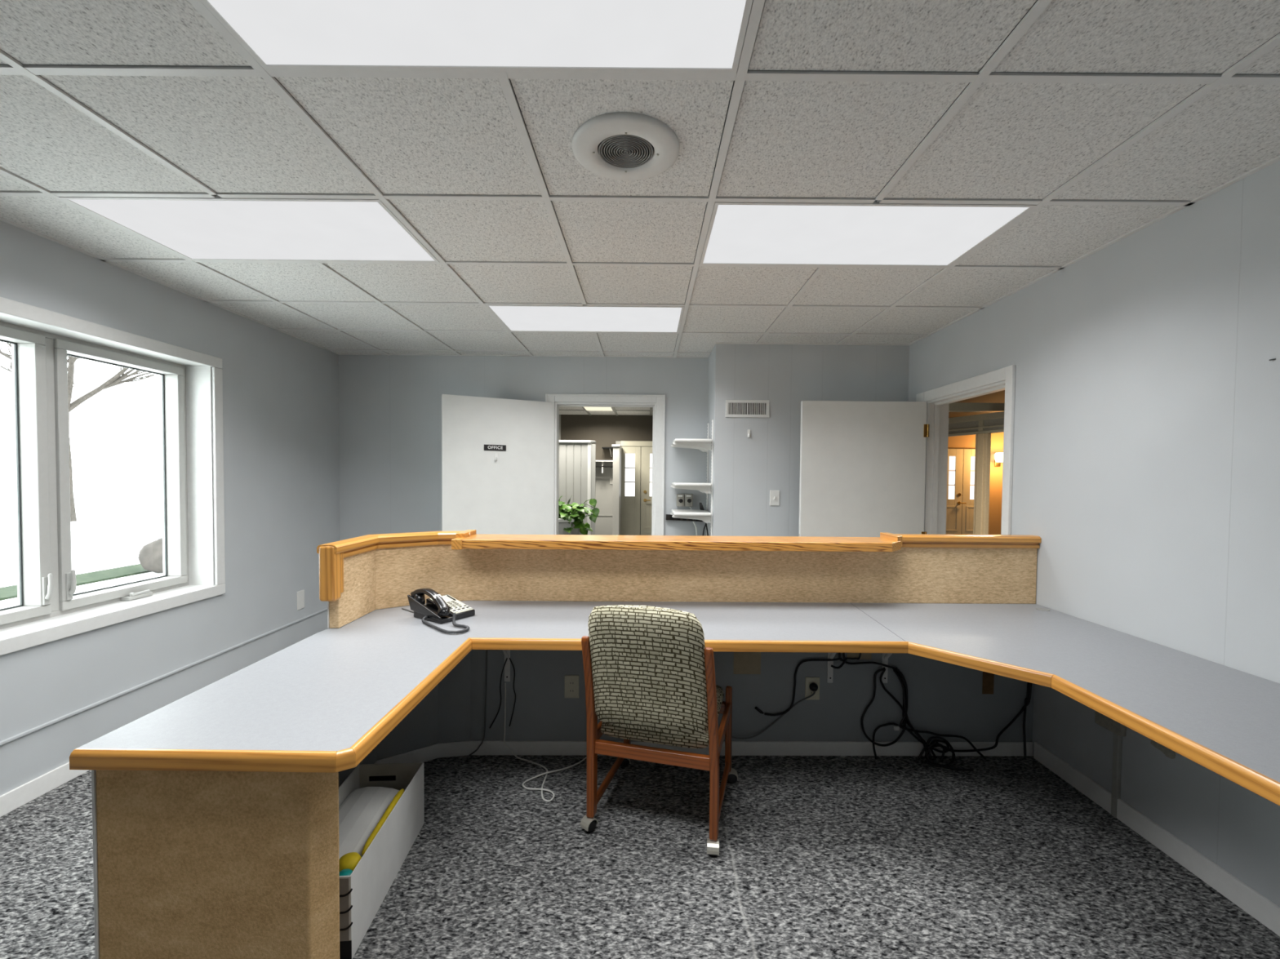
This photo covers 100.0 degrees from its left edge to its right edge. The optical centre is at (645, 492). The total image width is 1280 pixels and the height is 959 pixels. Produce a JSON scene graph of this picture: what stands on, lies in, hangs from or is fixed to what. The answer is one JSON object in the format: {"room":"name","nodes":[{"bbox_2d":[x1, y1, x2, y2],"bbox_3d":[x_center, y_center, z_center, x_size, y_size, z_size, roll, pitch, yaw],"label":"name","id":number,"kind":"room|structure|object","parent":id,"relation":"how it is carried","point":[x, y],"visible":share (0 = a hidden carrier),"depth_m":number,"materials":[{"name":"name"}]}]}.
{"room":"reception office","nodes":[
{"label":"reception office","id":0,"kind":"room"},
{"bbox_2d":[0,220,340,795],"bbox_3d":[-2.779,0.128,1.524,0.280,2.440,6.430,1,2,0],"label":"wall","id":1,"kind":"structure","parent":0,"point":[281,390],"depth_m":3.27,"materials":[{"name":"paint"}]},
{"bbox_2d":[0,762,89,817],"bbox_3d":[-2.644,1.306,1.546,0.012,0.085,6.210,1,2,0],"label":"baseboard","id":2,"kind":"structure","parent":1,"relation":"attached to","point":[19,797],"depth_m":2.33,"materials":[{"name":"white wood"}]},
{"bbox_2d":[0,297,225,655],"bbox_3d":[-2.757,-0.073,2.517,0.278,1.459,1.633,1,2,0],"label":"window","id":3,"kind":"structure","parent":1,"relation":"in","point":[48,609],"depth_m":2.59,"materials":[{"name":"white plastic"}]},
{"bbox_2d":[0,608,327,746],"bbox_3d":[-2.641,1.048,1.539,0.012,0.016,6.210,1,2,0],"label":"trim","id":4,"kind":"structure","parent":1,"relation":"attached to","point":[51,722],"depth_m":2.78,"materials":[{"name":"paint"}]},
{"bbox_2d":[297,590,304,610],"bbox_3d":[-2.638,0.825,4.107,0.008,0.140,0.084,1,2,0],"label":"wall plate","id":5,"kind":"object","parent":1,"relation":"attached to","point":[300,594],"visible":1,"depth_m":4.10,"materials":[{"name":"white plastic"}]},
{"bbox_2d":[337,352,708,627],"bbox_3d":[-0.303,-0.028,4.671,5.220,2.620,0.120,1,2,0],"label":"wall","id":6,"kind":"structure","parent":0,"point":[390,406],"depth_m":4.59,"materials":[{"name":"paint"}]},
{"bbox_2d":[441,393,665,602],"bbox_3d":[-0.755,0.222,4.562,1.804,2.117,0.357,0,2,-13],"label":"door","id":7,"kind":"structure","parent":6,"relation":"in","point":[515,493],"depth_m":4.42,"materials":[{"name":"white wood"}]},
{"bbox_2d":[484,444,506,451],"bbox_3d":[-1.218,-0.360,4.349,0.176,0.047,0.008,0,2,-27],"label":"door sign","id":8,"kind":"object","parent":7,"relation":"attached to","point":[486,447],"visible":1,"depth_m":4.35,"materials":[{"name":"black plastic"}]},
{"bbox_2d":[494,453,497,460],"bbox_3d":[-1.207,-0.285,4.344,0.024,0.061,0.035,0,2,-27],"label":"wall hook","id":9,"kind":"object","parent":7,"relation":"attached to","point":[495,454],"visible":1,"depth_m":4.35,"materials":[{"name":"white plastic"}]},
{"bbox_2d":[559,406,653,416],"bbox_3d":[-0.328,-1.351,7.331,5.100,0.010,5.270,1,2,0],"label":"trim","id":10,"kind":"structure","parent":6,"relation":"attached to","point":[651,411],"depth_m":9.22,"materials":[{"name":"paint"}]},
{"bbox_2d":[675,493,684,506],"bbox_3d":[0.298,0.069,4.581,0.066,0.106,0.064,1,2,0],"label":"box","id":11,"kind":"object","parent":6,"relation":"attached to","point":[680,497],"visible":1,"depth_m":4.56,"materials":[{"name":"black plastic"}]},
{"bbox_2d":[666,514,702,521],"bbox_3d":[0.339,0.222,4.594,0.330,0.060,0.046,1,2,0],"label":"power strip","id":12,"kind":"object","parent":6,"relation":"attached to","point":[668,517],"visible":0.52,"depth_m":4.57,"materials":[{"name":"black plastic"}]},
{"bbox_2d":[693,521,697,535],"bbox_3d":[0.425,0.419,4.585,0.048,0.343,0.019,1,2,0],"label":"cord","id":13,"kind":"object","parent":12,"relation":"hanging from","point":[693,522],"visible":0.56,"depth_m":4.58,"materials":[{"name":"grey plastic"}]},
{"bbox_2d":[684,493,693,506],"bbox_3d":[0.370,0.070,4.581,0.066,0.106,0.064,1,2,0],"label":"box","id":14,"kind":"object","parent":6,"relation":"attached to","point":[688,497],"visible":1,"depth_m":4.56,"materials":[{"name":"black plastic"}]},
{"bbox_2d":[0,0,1279,357],"bbox_3d":[-0.308,-1.097,1.475,4.640,0.064,6.210,1,2,0],"label":"ceiling","id":15,"kind":"structure","parent":0,"point":[1112,118],"depth_m":1.69,"materials":[{"name":"tile"}]},
{"bbox_2d":[58,195,439,262],"bbox_3d":[-1.584,-1.103,2.284,1.191,0.009,0.582,1,2,0],"label":"recessed light","id":16,"kind":"object","parent":15,"relation":"in","point":[217,228],"visible":1,"depth_m":2.23,"materials":[{"name":"white plastic"}]},
{"bbox_2d":[200,0,752,73],"bbox_3d":[-0.366,-1.058,1.064,1.191,0.009,0.582,1,2,0],"label":"recessed light","id":17,"kind":"object","parent":15,"relation":"in","point":[572,36],"visible":1,"depth_m":1.24,"materials":[{"name":"white plastic"}]},
{"bbox_2d":[485,304,684,333],"bbox_3d":[-0.362,-1.126,3.501,1.191,0.009,0.582,1,2,0],"label":"recessed light","id":18,"kind":"object","parent":15,"relation":"in","point":[584,317],"visible":1,"depth_m":3.47,"materials":[{"name":"white plastic"}]},
{"bbox_2d":[572,111,679,180],"bbox_3d":[-0.061,-1.067,1.679,0.336,0.020,0.336,1,2,0],"label":"ceiling speaker","id":19,"kind":"object","parent":15,"relation":"attached to","point":[616,145],"visible":1,"depth_m":1.65,"materials":[{"name":"metal"}]},
{"bbox_2d":[598,134,653,168],"bbox_3d":[-0.061,-1.065,1.679,0.172,0.006,0.172,1,2,0],"label":"grille","id":20,"kind":"object","parent":19,"relation":"attached to","point":[615,151],"depth_m":1.68,"materials":[{"name":"grey metal"}]},
{"bbox_2d":[699,201,1036,266],"bbox_3d":[0.855,-1.081,2.281,1.191,0.009,0.582,1,2,0],"label":"recessed light","id":21,"kind":"object","parent":15,"relation":"in","point":[875,233],"visible":1,"depth_m":2.23,"materials":[{"name":"white plastic"}]},
{"bbox_2d":[0,601,1279,958],"bbox_3d":[3.134,1.384,4.285,12.120,0.120,11.900,1,2,0],"label":"floor","id":22,"kind":"structure","parent":0,"point":[820,857],"depth_m":1.93,"materials":[{"name":"carpet"}]},
{"bbox_2d":[91,769,339,958],"bbox_3d":[-1.008,1.000,1.272,0.534,0.742,0.061,1,2,0],"label":"panel","id":23,"kind":"object","parent":22,"relation":"on","point":[187,864],"visible":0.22,"depth_m":1.24,"materials":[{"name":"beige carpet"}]},
{"bbox_2d":[69,600,1279,806],"bbox_3d":[0.342,0.623,1.106,3.299,0.044,3.278,1,2,0],"label":"countertop","id":24,"kind":"structure","parent":23,"relation":"on","point":[322,703],"depth_m":1.72,"materials":[{"name":"grey laminate"}]},
{"bbox_2d":[407,587,475,634],"bbox_3d":[-0.836,0.494,2.323,0.421,0.129,0.231,2,2,45],"label":"desk phone","id":25,"kind":"object","parent":24,"relation":"on","point":[439,609],"visible":1,"depth_m":2.34,"materials":[{"name":"black plastic"}]},
{"bbox_2d":[935,682,1031,752],"bbox_3d":[1.718,0.968,2.709,0.496,0.697,0.023,0,2,-3],"label":"power cable","id":26,"kind":"object","parent":24,"relation":"hanging from","point":[1024,706],"visible":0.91,"depth_m":2.72,"materials":[{"name":"black rubber"}]},
{"bbox_2d":[1022,682,1029,759],"bbox_3d":[1.931,0.987,2.719,0.023,0.730,0.058,2,2,41],"label":"power cable","id":27,"kind":"object","parent":24,"relation":"hanging from","point":[1028,683],"visible":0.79,"depth_m":2.73,"materials":[{"name":"black rubber"}]},
{"bbox_2d":[338,762,424,958],"bbox_3d":[-1.002,1.230,1.858,0.259,0.250,0.628,0,2,-4],"label":"storage box","id":28,"kind":"object","parent":22,"relation":"on","point":[362,893],"visible":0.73,"depth_m":1.84,"materials":[{"name":"white plastic"}]},
{"bbox_2d":[339,868,352,875],"bbox_3d":[-0.891,1.153,1.588,0.050,0.056,0.050,0,2,-4],"label":"pouch","id":29,"kind":"object","parent":28,"relation":"in","point":[347,872],"visible":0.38,"depth_m":1.59,"materials":[{"name":"plastic"}]},
{"bbox_2d":[338,786,399,859],"bbox_3d":[-1.020,1.184,1.818,0.198,0.094,0.520,0,2,-4],"label":"folded paper","id":30,"kind":"object","parent":28,"relation":"in","point":[359,814],"visible":0.33,"depth_m":1.90,"materials":[{"name":"white paper"}]},
{"bbox_2d":[338,852,361,871],"bbox_3d":[-0.911,1.145,1.648,0.072,0.054,0.072,0,2,-4],"label":"bundle","id":31,"kind":"object","parent":30,"relation":"on","point":[349,860],"visible":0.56,"depth_m":1.63,"materials":[{"name":"plastic"}]},
{"bbox_2d":[361,788,404,856],"bbox_3d":[-0.899,1.131,1.851,0.026,0.041,0.325,0,2,-4],"label":"folder","id":32,"kind":"object","parent":28,"relation":"in","point":[398,795],"visible":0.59,"depth_m":1.83,"materials":[{"name":"paper"}]},
{"bbox_2d":[423,649,487,773],"bbox_3d":[-0.920,0.964,2.619,0.308,0.741,0.050,-1,2,-42],"label":"power cable","id":33,"kind":"object","parent":22,"relation":"on","point":[481,744],"visible":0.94,"depth_m":2.70,"materials":[{"name":"black rubber"}]},
{"bbox_2d":[503,682,586,802],"bbox_3d":[-0.503,1.156,2.521,0.422,0.371,0.395,1,2,0],"label":"power cable","id":34,"kind":"object","parent":22,"relation":"on","point":[505,744],"visible":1,"depth_m":2.59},
{"bbox_2d":[558,518,577,534],"bbox_3d":[-1.194,0.756,6.111,0.830,0.955,0.610,1,2,0],"label":"planter box","id":35,"kind":"object","parent":22,"relation":"on","point":[562,523],"visible":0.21,"depth_m":5.83,"materials":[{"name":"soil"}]},
{"bbox_2d":[558,495,599,534],"bbox_3d":[-0.915,0.253,6.003,0.820,0.472,0.572,1,2,0],"label":"potted plant","id":36,"kind":"object","parent":35,"relation":"in","point":[567,512],"visible":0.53,"depth_m":5.88,"materials":[{"name":"green plant"}]},
{"bbox_2d":[558,440,595,535],"bbox_3d":[-1.397,0.299,6.473,1.594,1.845,0.180,1,2,0],"label":"wall","id":37,"kind":"structure","parent":22,"relation":"on","point":[577,458],"depth_m":6.39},
{"bbox_2d":[611,444,622,535],"bbox_3d":[-0.511,0.160,9.574,0.145,1.965,0.770,1,2,0],"label":"pilaster","id":38,"kind":"object","parent":22,"relation":"on","point":[616,501],"visible":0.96,"depth_m":9.21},
{"bbox_2d":[580,604,737,856],"bbox_3d":[0.068,0.874,2.228,0.592,0.959,0.723,1,2,15],"label":"office chair","id":39,"kind":"object","parent":22,"relation":"on","point":[649,672],"visible":1,"depth_m":1.98,"materials":[{"name":"beige fabric"}]},
{"bbox_2d":[580,814,598,831],"bbox_3d":[-0.224,1.317,2.146,0.045,0.034,0.058,2,2,43],"label":"caster","id":40,"kind":"object","parent":39,"relation":"attached to","point":[588,823],"depth_m":2.13,"materials":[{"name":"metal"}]},
{"bbox_2d":[706,838,719,855],"bbox_3d":[0.254,1.325,2.015,0.045,0.034,0.058,1,2,7],"label":"caster","id":41,"kind":"object","parent":39,"relation":"attached to","point":[713,844],"depth_m":1.99,"materials":[{"name":"metal"}]},
{"bbox_2d":[728,768,737,781],"bbox_3d":[0.401,1.313,2.497,0.058,0.034,0.045,1,2,5],"label":"caster","id":42,"kind":"object","parent":39,"relation":"attached to","point":[733,776],"depth_m":2.48,"materials":[{"name":"metal"}]},
{"bbox_2d":[316,529,1041,787],"bbox_3d":[0.117,0.777,2.584,3.614,1.135,1.253,0,2,-24],"label":"half wall","id":43,"kind":"structure","parent":22,"relation":"on","point":[359,576],"depth_m":2.72,"materials":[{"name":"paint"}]},
{"bbox_2d":[488,657,507,728],"bbox_3d":[-0.741,1.014,2.705,0.095,0.362,0.011,1,2,5],"label":"power cable","id":44,"kind":"object","parent":43,"relation":"hanging from","point":[506,658],"visible":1,"depth_m":2.70,"materials":[{"name":"black rubber"}]},
{"bbox_2d":[509,657,515,726],"bbox_3d":[-0.670,1.009,2.703,0.036,0.352,0.014,1,2,0],"label":"power cable","id":45,"kind":"object","parent":43,"relation":"hanging from","point":[509,658],"visible":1,"depth_m":2.70,"materials":[{"name":"black rubber"}]},
{"bbox_2d":[564,675,579,697],"bbox_3d":[-0.373,0.986,2.717,0.074,0.116,0.008,0,2,-1],"label":"wall outlet","id":46,"kind":"object","parent":43,"relation":"attached to","point":[571,682],"visible":1,"depth_m":2.71,"materials":[{"name":"beige plastic"}]},
{"bbox_2d":[568,680,574,685],"bbox_3d":[-0.373,0.966,2.714,0.028,0.028,0.001,0,2,-1],"label":"receptacle","id":47,"kind":"object","parent":46,"relation":"attached to","point":[571,682],"depth_m":2.71,"materials":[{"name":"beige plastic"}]},
{"bbox_2d":[568,688,574,693],"bbox_3d":[-0.373,1.006,2.715,0.028,0.028,0.001,0,2,-1],"label":"receptacle","id":48,"kind":"object","parent":46,"relation":"attached to","point":[571,691],"depth_m":2.71,"materials":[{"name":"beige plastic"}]},
{"bbox_2d":[462,533,901,551],"bbox_3d":[0.169,0.253,2.678,2.192,0.044,0.258,0,2,-1],"label":"shelf","id":49,"kind":"object","parent":43,"relation":"attached to","point":[885,543],"depth_m":2.56,"materials":[{"name":"brown wood"}]},
{"bbox_2d":[733,652,760,674],"bbox_3d":[0.517,0.835,2.728,0.138,0.183,0.002,1,2,0],"label":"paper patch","id":50,"kind":"object","parent":43,"relation":"attached to","point":[744,663],"visible":0.64,"depth_m":2.73,"materials":[{"name":"beige paper"}]},
{"bbox_2d":[732,690,815,739],"bbox_3d":[0.596,1.122,2.713,0.510,0.256,0.045,1,2,0],"label":"power cable","id":51,"kind":"object","parent":43,"relation":"attached to","point":[814,693],"visible":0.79,"depth_m":2.72,"materials":[{"name":"black rubber"}]},
{"bbox_2d":[755,657,841,715],"bbox_3d":[0.773,0.988,2.722,0.437,0.305,0.020,1,2,0],"label":"power cable","id":52,"kind":"object","parent":43,"relation":"hanging from","point":[757,708],"visible":1,"depth_m":2.72,"materials":[{"name":"black plastic"}]},
{"bbox_2d":[804,677,819,700],"bbox_3d":[0.851,1.002,2.735,0.074,0.116,0.008,0,2,-1],"label":"wall outlet","id":53,"kind":"object","parent":43,"relation":"attached to","point":[808,681],"visible":0.78,"depth_m":2.73,"materials":[{"name":"beige plastic"}]},
{"bbox_2d":[808,682,817,691],"bbox_3d":[0.853,0.989,2.715,0.044,0.043,0.032,1,2,0],"label":"plug","id":54,"kind":"object","parent":53,"relation":"attached to","point":[813,686],"visible":0.99,"depth_m":2.71,"materials":[{"name":"black plastic"}]},
{"bbox_2d":[831,653,847,668],"bbox_3d":[0.978,0.750,2.704,0.083,0.283,0.017,1,2,0],"label":"power cable","id":55,"kind":"object","parent":43,"relation":"hanging from","point":[843,654],"visible":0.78,"depth_m":2.70,"materials":[{"name":"black rubber"}]},
{"bbox_2d":[844,653,861,659],"bbox_3d":[1.054,0.730,2.722,0.095,0.243,0.009,1,2,0],"label":"power cable","id":56,"kind":"object","parent":43,"relation":"attached to","point":[859,658],"visible":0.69,"depth_m":2.72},
{"bbox_2d":[846,653,871,659],"bbox_3d":[1.089,0.801,2.735,0.125,0.105,0.002,1,2,0],"label":"paper patch","id":57,"kind":"object","parent":43,"relation":"attached to","point":[864,655],"visible":0.21,"depth_m":2.73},
{"bbox_2d":[838,653,902,677],"bbox_3d":[1.139,0.771,2.712,0.326,0.323,0.019,1,2,3],"label":"power cable","id":58,"kind":"object","parent":43,"relation":"attached to","point":[839,654],"visible":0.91,"depth_m":2.71,"materials":[{"name":"black rubber"}]},
{"bbox_2d":[861,667,906,746],"bbox_3d":[1.211,1.086,2.720,0.227,0.403,0.031,1,2,0],"label":"power cable","id":59,"kind":"object","parent":43,"relation":"hanging from","point":[881,669],"visible":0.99,"depth_m":2.72,"materials":[{"name":"black rubber"}]},
{"bbox_2d":[982,671,994,693],"bbox_3d":[1.756,0.945,2.748,0.057,0.181,0.002,1,2,0],"label":"wood block","id":60,"kind":"object","parent":43,"relation":"attached to","point":[988,682],"visible":0.64,"depth_m":2.75,"materials":[{"name":"brown wood"}]},
{"bbox_2d":[879,668,931,759],"bbox_3d":[1.313,1.119,2.716,0.260,0.456,0.039,1,2,4],"label":"power cable","id":61,"kind":"object","parent":22,"relation":"on","point":[883,670],"visible":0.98,"depth_m":2.72,"materials":[{"name":"black rubber"}]},
{"bbox_2d":[892,668,927,759],"bbox_3d":[1.338,1.117,2.719,0.184,0.462,0.034,1,2,9],"label":"power cable","id":62,"kind":"object","parent":22,"relation":"on","point":[892,668],"visible":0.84,"depth_m":2.73,"materials":[{"name":"black rubber"}]},
{"bbox_2d":[893,669,927,758],"bbox_3d":[1.332,1.114,2.703,0.182,0.448,0.022,1,2,0],"label":"power cable","id":63,"kind":"object","parent":22,"relation":"on","point":[894,670],"visible":0.97,"depth_m":2.70,"materials":[{"name":"black rubber"}]},
{"bbox_2d":[894,666,949,758],"bbox_3d":[1.396,1.112,2.707,0.284,0.458,0.026,1,2,3],"label":"power cable","id":64,"kind":"object","parent":22,"relation":"on","point":[895,668],"visible":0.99,"depth_m":2.71,"materials":[{"name":"black rubber"}]},
{"bbox_2d":[872,723,986,759],"bbox_3d":[1.434,1.261,2.711,0.576,0.178,0.037,1,2,0],"label":"power cable","id":65,"kind":"object","parent":22,"relation":"on","point":[886,724],"visible":1,"depth_m":2.71,"materials":[{"name":"black rubber"}]},
{"bbox_2d":[893,725,899,730],"bbox_3d":[1.268,1.193,2.711,0.026,0.020,0.012,1,2,0],"label":"clip","id":66,"kind":"object","parent":65,"relation":"attached to","point":[895,728],"visible":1,"depth_m":2.71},
{"bbox_2d":[924,742,945,762],"bbox_3d":[1.455,1.306,2.683,0.099,0.092,0.044,1,2,0],"label":"power cable","id":67,"kind":"object","parent":22,"relation":"on","point":[931,744],"visible":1,"depth_m":2.69,"materials":[{"name":"black rubber"}]},
{"bbox_2d":[917,736,954,760],"bbox_3d":[1.461,1.291,2.699,0.189,0.119,0.025,1,2,0],"label":"power cable","id":68,"kind":"object","parent":22,"relation":"on","point":[932,737],"visible":0.97,"depth_m":2.70,"materials":[{"name":"black rubber"}]},
{"bbox_2d":[924,745,973,771],"bbox_3d":[1.493,1.315,2.662,0.210,0.081,0.100,1,2,7],"label":"power cable","id":69,"kind":"object","parent":22,"relation":"on","point":[932,763],"visible":1,"depth_m":2.65,"materials":[{"name":"black rubber"}]},
{"bbox_2d":[948,411,1004,534],"bbox_3d":[4.314,0.105,7.449,0.101,2.280,2.843,0,2,-18],"label":"wall","id":70,"kind":"structure","parent":22,"relation":"on","point":[982,425],"depth_m":7.04,"materials":[{"name":"paint"}]},
{"bbox_2d":[559,414,1004,535],"bbox_3d":[3.155,-0.148,10.053,12.120,2.620,0.124,1,2,0],"label":"wall","id":71,"kind":"structure","parent":0,"point":[601,428],"depth_m":9.97,"materials":[{"name":"beige paint"}]},
{"bbox_2d":[595,460,613,473],"bbox_3d":[-0.832,-0.464,9.842,0.500,0.232,0.300,1,2,0],"label":"shelf","id":72,"kind":"object","parent":71,"relation":"attached to","point":[602,466],"visible":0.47,"depth_m":9.74,"materials":[{"name":"white wood"}]},
{"bbox_2d":[601,447,613,457],"bbox_3d":[-0.690,-0.735,9.856,0.200,0.169,0.264,1,2,0],"label":"bracket","id":73,"kind":"object","parent":71,"relation":"attached to","point":[610,448],"visible":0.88,"depth_m":9.79,"materials":[{"name":"metal"}]},
{"bbox_2d":[620,440,652,446],"bbox_3d":[0.158,-0.894,9.949,1.228,0.098,0.060,1,2,0],"label":"trim","id":74,"kind":"structure","parent":71,"relation":"attached to","point":[624,443],"depth_m":9.92,"materials":[{"name":"beige wood"}]},
{"bbox_2d":[621,446,652,535],"bbox_3d":[0.135,0.140,9.950,1.195,1.955,0.106,1,2,0],"label":"door","id":75,"kind":"structure","parent":71,"relation":"in","point":[636,461],"depth_m":9.96,"materials":[{"name":"white wood"}]},
{"bbox_2d":[946,448,975,534],"bbox_3d":[5.872,0.184,9.938,0.800,1.970,0.106,1,2,0],"label":"door","id":76,"kind":"structure","parent":71,"relation":"in","point":[961,462],"depth_m":9.95,"materials":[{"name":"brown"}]},
{"bbox_2d":[994,452,1003,466],"bbox_3d":[6.539,-0.603,9.847,0.240,0.260,0.250,1,2,0],"label":"wall sconce","id":77,"kind":"object","parent":71,"relation":"attached to","point":[998,456],"visible":0.77,"depth_m":9.81,"materials":[{"name":"white glass"}]},
{"bbox_2d":[559,390,1004,417],"bbox_3d":[3.157,-1.266,4.221,12.120,0.058,11.720,1,2,0],"label":"ceiling","id":78,"kind":"structure","parent":0,"point":[561,412],"depth_m":9.16,"materials":[{"name":"tile"}]},
{"bbox_2d":[582,406,613,410],"bbox_3d":[-0.785,-1.397,8.941,0.470,0.016,0.550,1,2,0],"label":"recessed light","id":79,"kind":"object","parent":78,"relation":"in","point":[587,408],"visible":0.68,"depth_m":8.92,"materials":[{"name":"paint"}]},
{"bbox_2d":[707,343,909,603],"bbox_3d":[1.266,0.084,4.372,1.478,2.440,0.480,1,2,0],"label":"wall","id":80,"kind":"structure","parent":0,"point":[746,469],"depth_m":4.11,"materials":[{"name":"paint"}]},
{"bbox_2d":[706,422,709,536],"bbox_3d":[0.520,-0.004,4.511,0.014,1.146,0.026,1,2,0],"label":"shelf standard","id":81,"kind":"object","parent":80,"relation":"attached to","point":[708,424],"visible":0.52,"depth_m":4.50,"materials":[{"name":"white metal"}]},
{"bbox_2d":[710,419,713,536],"bbox_3d":[0.520,0.009,4.206,0.014,1.146,0.026,1,2,0],"label":"shelf standard","id":82,"kind":"object","parent":80,"relation":"attached to","point":[712,449],"visible":0.73,"depth_m":4.19,"materials":[{"name":"white metal"}]},
{"bbox_2d":[670,509,711,523],"bbox_3d":[0.359,0.198,4.364,0.302,0.087,0.455,1,2,0],"label":"wall shelf","id":83,"kind":"object","parent":82,"relation":"attached to","point":[703,515],"visible":1,"depth_m":4.20,"materials":[{"name":"white plastic"}]},
{"bbox_2d":[699,502,704,510],"bbox_3d":[0.472,0.119,4.510,0.037,0.062,0.065,1,2,0],"label":"power adapter","id":84,"kind":"object","parent":83,"relation":"on","point":[701,508],"visible":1,"depth_m":4.49,"materials":[{"name":"black plastic"}]},
{"bbox_2d":[670,482,711,494],"bbox_3d":[0.361,-0.032,4.358,0.302,0.087,0.455,1,2,0],"label":"wall shelf","id":85,"kind":"object","parent":82,"relation":"attached to","point":[703,487],"visible":1,"depth_m":4.20,"materials":[{"name":"white plastic"}]},
{"bbox_2d":[671,438,712,452],"bbox_3d":[0.364,-0.373,4.348,0.302,0.087,0.455,1,2,0],"label":"wall shelf","id":86,"kind":"object","parent":82,"relation":"attached to","point":[703,445],"visible":1,"depth_m":4.19,"materials":[{"name":"white plastic"}]},
{"bbox_2d":[725,400,769,417],"bbox_3d":[0.781,-0.638,4.104,0.337,0.134,0.016,1,2,0],"label":"air vent","id":87,"kind":"object","parent":80,"relation":"in","point":[735,408],"visible":1,"depth_m":4.11,"materials":[{"name":"white metal"}]},
{"bbox_2d":[747,429,750,437],"bbox_3d":[0.794,-0.450,4.102,0.024,0.061,0.034,1,2,0],"label":"wall hook","id":88,"kind":"object","parent":80,"relation":"attached to","point":[748,430],"visible":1,"depth_m":4.11,"materials":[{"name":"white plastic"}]},
{"bbox_2d":[769,490,779,506],"bbox_3d":[0.993,0.046,4.123,0.074,0.118,0.016,1,2,0],"label":"light switch","id":89,"kind":"object","parent":80,"relation":"attached to","point":[774,495],"visible":1,"depth_m":4.13,"materials":[{"name":"white plastic"}]},
{"bbox_2d":[908,160,1279,906],"bbox_3d":[2.076,0.083,1.454,0.150,2.620,6.310,1,2,0],"label":"wall","id":90,"kind":"structure","parent":0,"point":[1146,447],"depth_m":2.09,"materials":[{"name":"paint"}]},
{"bbox_2d":[797,364,1015,604],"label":"door","id":91,"kind":"structure","parent":90,"relation":"in","point":[868,468],"depth_m":3.80,"materials":[{"name":"white wood"}]},
{"bbox_2d":[1094,711,1126,818],"bbox_3d":[1.980,1.134,2.292,0.026,0.470,0.130,1,2,0],"label":"bracket","id":92,"kind":"object","parent":90,"relation":"attached to","point":[1118,730],"visible":0.66,"depth_m":2.25,"materials":[{"name":"grey metal"}]},
{"bbox_2d":[1033,742,1279,936],"bbox_3d":[1.982,1.375,0.586,0.014,0.085,4.300,1,2,0],"label":"baseboard","id":93,"kind":"structure","parent":90,"relation":"attached to","point":[1256,905],"depth_m":2.01,"materials":[{"name":"white wood"}]},
{"bbox_2d":[1150,740,1175,759],"bbox_3d":[1.993,0.980,2.068,0.001,0.065,0.101,1,2,0],"label":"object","id":94,"kind":"structure","parent":90,"relation":"attached to","point":[1168,753],"depth_m":2.06,"materials":[{"name":"grey metal"}]},
{"bbox_3d":[2.261,-0.079,7.302,0.100,2.620,5.390,1,2,0],"label":"wall","id":95,"kind":"structure","parent":0,"visible":0},
{"bbox_2d":[948,402,1004,412],"bbox_3d":[4.470,-1.104,7.015,4.300,0.105,0.140,1,2,0],"label":"trim","id":96,"kind":"structure","parent":95,"relation":"attached to","point":[953,406],"depth_m":6.94,"materials":[{"name":"paint"}]},
{"label":"outside","id":97,"kind":"structure","parent":0,"visible":0},
{"bbox_2d":[0,487,163,608],"bbox_3d":[-31.465,1.087,15.087,57.050,0.150,90.000,1,2,0],"label":"ground","id":98,"kind":"structure","parent":97,"point":[108,513],"depth_m":16.10,"materials":[{"name":"white snow"}]},
{"bbox_2d":[0,564,151,600],"bbox_3d":[-8.950,1.367,9.056,0.800,0.030,26.000,1,2,0],"label":"grass strip","id":99,"kind":"object","parent":98,"relation":"on","point":[9,592],"visible":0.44,"depth_m":8.72,"materials":[{"name":"green plant"}]},
{"bbox_2d":[0,342,155,521],"bbox_3d":[-21.421,-2.981,18.934,5.703,8.021,5.368,1,2,0],"label":"bare tree","id":100,"kind":"object","parent":98,"relation":"on","point":[118,378],"visible":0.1,"depth_m":19.04,"materials":[{"name":"grey plant"}]},
{"bbox_2d":[71,533,162,546],"bbox_3d":[-13.039,1.209,13.794,1.413,0.008,3.214,1,2,5],"label":"asphalt patch","id":101,"kind":"object","parent":98,"relation":"on","point":[155,536],"visible":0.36,"depth_m":13.43,"materials":[{"name":"white asphalt"}]},
{"bbox_2d":[137,537,163,573],"bbox_3d":[-8.267,1.096,9.398,0.772,0.822,0.814,1,2,0],"label":"boulder","id":102,"kind":"object","parent":98,"relation":"on","point":[150,556],"visible":0.27,"depth_m":9.05,"materials":[{"name":"grey stone"}]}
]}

